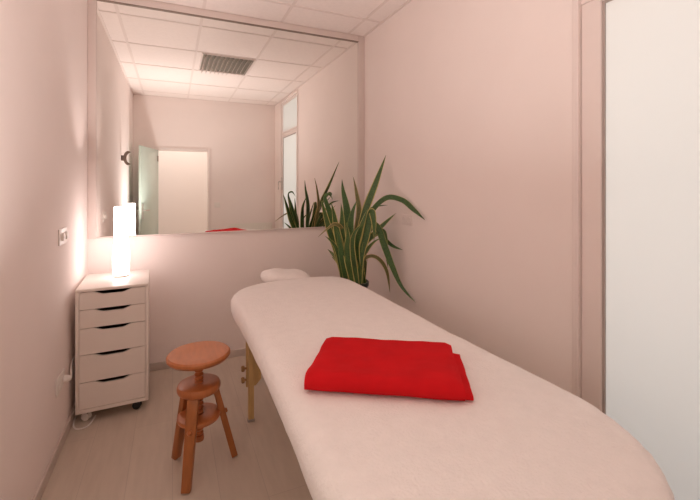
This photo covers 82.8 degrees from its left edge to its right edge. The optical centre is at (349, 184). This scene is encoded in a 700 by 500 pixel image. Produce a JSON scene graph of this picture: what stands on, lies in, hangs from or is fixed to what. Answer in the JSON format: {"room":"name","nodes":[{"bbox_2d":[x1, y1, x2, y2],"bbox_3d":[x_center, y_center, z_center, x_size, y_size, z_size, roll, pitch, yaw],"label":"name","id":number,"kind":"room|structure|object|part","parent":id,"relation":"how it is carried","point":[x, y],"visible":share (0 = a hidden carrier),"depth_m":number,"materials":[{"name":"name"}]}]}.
{"room":"massage room","nodes":[
{"label":"massage room","id":0,"kind":"room"},
{"bbox_2d":[0,0,87,499],"bbox_3d":[-1.164,0.007,1.136,0.140,2.685,3.704,0,0,-24],"label":"wall","id":1,"kind":"structure","parent":0,"point":[44,43],"depth_m":1.69,"materials":[{"name":"paint"}]},
{"bbox_2d":[32,405,74,499],"bbox_3d":[-1.094,1.323,1.167,0.013,0.054,3.424,0,0,-24],"label":"baseboard","id":2,"kind":"structure","parent":1,"relation":"attached to","point":[41,487],"depth_m":1.90,"materials":[{"name":"paint"}]},
{"bbox_2d":[56,368,64,397],"bbox_3d":[-1.485,1.012,2.036,0.010,0.083,0.155,0,0,-24],"label":"wall outlet","id":3,"kind":"object","parent":1,"relation":"attached to","point":[59,382],"visible":0.87,"depth_m":2.02,"materials":[{"name":"white plastic"}]},
{"bbox_2d":[58,227,68,245],"bbox_3d":[-1.501,0.268,2.084,0.020,0.083,0.155,0,0,-24],"label":"dimmer switch","id":4,"kind":"object","parent":1,"relation":"attached to","point":[63,234],"visible":1,"depth_m":2.04,"materials":[{"name":"white plastic"}]},
{"bbox_3d":[-1.483,0.268,2.053,0.013,0.042,0.042,0,0,-24],"label":"dimmer knob","id":5,"kind":"part","parent":4,"relation":"part of","materials":[{"name":"white plastic"}]},
{"bbox_2d":[63,356,74,381],"bbox_3d":[-1.542,1.012,2.209,0.035,0.036,0.329,0,0,-26],"label":"power cord","id":6,"kind":"object","parent":1,"relation":"attached to","point":[66,378],"visible":0.96,"depth_m":2.08,"materials":[{"name":"white plastic"}]},
{"bbox_3d":[-1.549,1.008,2.215,0.019,0.017,0.313,0,0,-31],"label":"cord","id":7,"kind":"part","parent":6,"relation":"part of","materials":[{"name":"white plastic"}]},
{"bbox_2d":[41,355,312,499],"bbox_3d":[-0.157,1.400,1.630,2.383,0.100,3.624,0,0,-24],"label":"floor","id":8,"kind":"structure","parent":0,"point":[125,453],"depth_m":1.99,"materials":[{"name":"laminate"}]},
{"bbox_2d":[73,415,95,429],"bbox_3d":[-1.536,1.345,2.304,0.113,0.008,0.260,0,0,-24],"label":"cable","id":9,"kind":"object","parent":8,"relation":"on","point":[74,427],"visible":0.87,"depth_m":2.22,"materials":[{"name":"white plastic"}]},
{"bbox_2d":[75,269,148,420],"bbox_3d":[-1.467,0.969,2.494,0.365,0.762,0.442,0,0,-26],"label":"drawer unit","id":10,"kind":"object","parent":8,"relation":"on","point":[112,313],"visible":1,"depth_m":2.30,"materials":[{"name":"white paint"}]},
{"bbox_3d":[-1.374,1.189,2.303,0.327,0.146,0.016,0,0,-26],"label":"drawer","id":11,"kind":"part","parent":10,"relation":"part of","materials":[{"name":"white paint"}]},
{"bbox_3d":[-1.374,1.036,2.303,0.327,0.152,0.016,0,0,-26],"label":"drawer","id":12,"kind":"part","parent":10,"relation":"part of","materials":[{"name":"white paint"}]},
{"bbox_3d":[-1.374,0.884,2.303,0.327,0.146,0.016,0,0,-26],"label":"drawer","id":13,"kind":"part","parent":10,"relation":"part of","materials":[{"name":"white paint"}]},
{"bbox_3d":[-1.374,0.757,2.303,0.327,0.102,0.016,0,0,-26],"label":"drawer","id":14,"kind":"part","parent":10,"relation":"part of","materials":[{"name":"white paint"}]},
{"bbox_3d":[-1.374,0.655,2.303,0.327,0.097,0.016,0,0,-26],"label":"drawer","id":15,"kind":"part","parent":10,"relation":"part of","materials":[{"name":"white paint"}]},
{"bbox_2d":[112,207,129,277],"bbox_3d":[-1.479,0.365,2.565,0.096,0.446,0.096,0,0,-3],"label":"table lamp","id":16,"kind":"object","parent":10,"relation":"on","point":[121,249],"visible":1,"depth_m":2.53,"materials":[{"name":"white plastic"}]},
{"bbox_2d":[166,341,237,493],"bbox_3d":[-0.703,1.074,1.899,0.325,0.548,0.319,0,0,-24],"label":"stool","id":17,"kind":"object","parent":8,"relation":"on","point":[194,414],"visible":1,"depth_m":1.87,"materials":[{"name":"orange wood"}]},
{"bbox_3d":[-0.827,1.167,1.950,0.100,0.362,0.049,0,0,24],"label":"leg","id":18,"kind":"part","parent":17,"relation":"part of","materials":[{"name":"orange wood"}]},
{"bbox_3d":[-0.719,1.167,1.784,0.049,0.363,0.119,0,0,-3],"label":"leg","id":19,"kind":"part","parent":17,"relation":"part of","materials":[{"name":"orange wood"}]},
{"bbox_3d":[-0.725,0.821,1.905,0.290,0.042,0.290,0,0,-24],"label":"seat","id":20,"kind":"part","parent":17,"relation":"part of","materials":[{"name":"orange wood"}]},
{"bbox_3d":[-0.725,1.211,1.905,0.048,0.034,0.048,0,0,-24],"label":"knob","id":21,"kind":"part","parent":17,"relation":"part of","materials":[{"name":"orange wood"}]},
{"bbox_3d":[-0.617,1.167,1.959,0.120,0.363,0.052,0,0,-24],"label":"leg","id":22,"kind":"part","parent":17,"relation":"part of","materials":[{"name":"orange wood"}]},
{"bbox_2d":[318,156,424,302],"bbox_3d":[0.167,0.557,2.959,0.727,1.586,0.536,0,0,6],"label":"potted plant","id":23,"kind":"object","parent":8,"relation":"on","point":[349,242],"visible":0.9,"depth_m":2.91,"materials":[{"name":"green plant"}]},
{"bbox_3d":[0.026,1.034,2.969,0.232,0.632,0.232,0,0,-24],"label":"plant pot","id":24,"kind":"part","parent":23,"relation":"part of","materials":[{"name":"green ceramic"}]},
{"bbox_2d":[231,268,674,499],"bbox_3d":[-0.013,0.969,1.787,0.863,0.763,2.478,0,0,-24],"label":"massage table","id":25,"kind":"object","parent":8,"relation":"on","point":[522,435],"visible":0.88,"depth_m":1.05,"materials":[{"name":"beige fabric"}]},
{"bbox_3d":[-0.559,0.947,2.302,0.086,0.426,0.022,0,0,-24],"label":"leg","id":26,"kind":"part","parent":25,"relation":"part of","materials":[{"name":"brown wood"}]},
{"bbox_2d":[304,337,473,400],"bbox_3d":[0.133,0.599,1.343,0.504,0.060,0.370,0,0,8],"label":"folded towel","id":27,"kind":"object","parent":25,"relation":"on","point":[419,369],"visible":1,"depth_m":1.24,"materials":[{"name":"red fabric"}]},
{"bbox_2d":[88,228,339,363],"bbox_3d":[-0.868,0.007,3.220,2.103,2.685,0.140,0,0,-24],"label":"wall","id":28,"kind":"structure","parent":0,"point":[194,279],"depth_m":3.04,"materials":[{"name":"paint"}]},
{"bbox_2d":[149,348,245,371],"bbox_3d":[-0.836,1.323,3.151,2.077,0.054,0.013,0,0,-24],"label":"baseboard","id":29,"kind":"structure","parent":28,"relation":"attached to","point":[238,352],"depth_m":2.92,"materials":[{"name":"paint"}]},
{"bbox_2d":[88,0,363,238],"bbox_3d":[-0.834,-0.482,3.145,2.103,1.703,0.026,0,0,-24],"label":"wall mirror","id":30,"kind":"object","parent":28,"relation":"attached to","point":[201,121],"visible":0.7,"depth_m":3.05,"materials":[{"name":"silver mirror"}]},
{"bbox_2d":[153,0,407,35],"bbox_3d":[-0.140,-1.385,1.594,2.383,0.100,3.704,0,0,-24],"label":"ceiling","id":31,"kind":"structure","parent":0,"point":[259,9],"depth_m":3.04,"materials":[{"name":"tile"}]},
{"bbox_2d":[202,0,411,36],"bbox_3d":[-0.140,-1.333,1.594,2.103,0.007,3.424,0,0,-24],"label":"grid","id":32,"kind":"object","parent":31,"relation":"attached to","point":[292,5],"visible":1,"depth_m":3.06,"materials":[{"name":"white metal"}]},
{"bbox_2d":[364,0,571,392],"bbox_3d":[0.884,0.007,2.051,0.140,2.685,3.704,0,0,-24],"label":"wall","id":33,"kind":"structure","parent":0,"point":[468,103],"depth_m":2.23,"materials":[{"name":"paint"}]},
{"bbox_2d":[572,0,699,499],"bbox_3d":[1.195,0.018,1.278,0.204,2.665,0.974,0,0,-24],"label":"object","id":34,"kind":"structure","parent":33,"relation":"in","point":[636,63],"depth_m":1.48,"materials":[{"name":"paint"}]},
{"bbox_3d":[1.218,0.018,1.288,0.152,2.665,0.974,0,0,-24],"label":"frame","id":35,"kind":"part","parent":34,"relation":"part of","materials":[{"name":"paint"}]},
{"bbox_3d":[1.182,0.290,1.285,0.051,2.100,0.887,0,0,-24],"label":"sash","id":36,"kind":"part","parent":34,"relation":"part of","materials":[{"name":"paint"}]}
]}

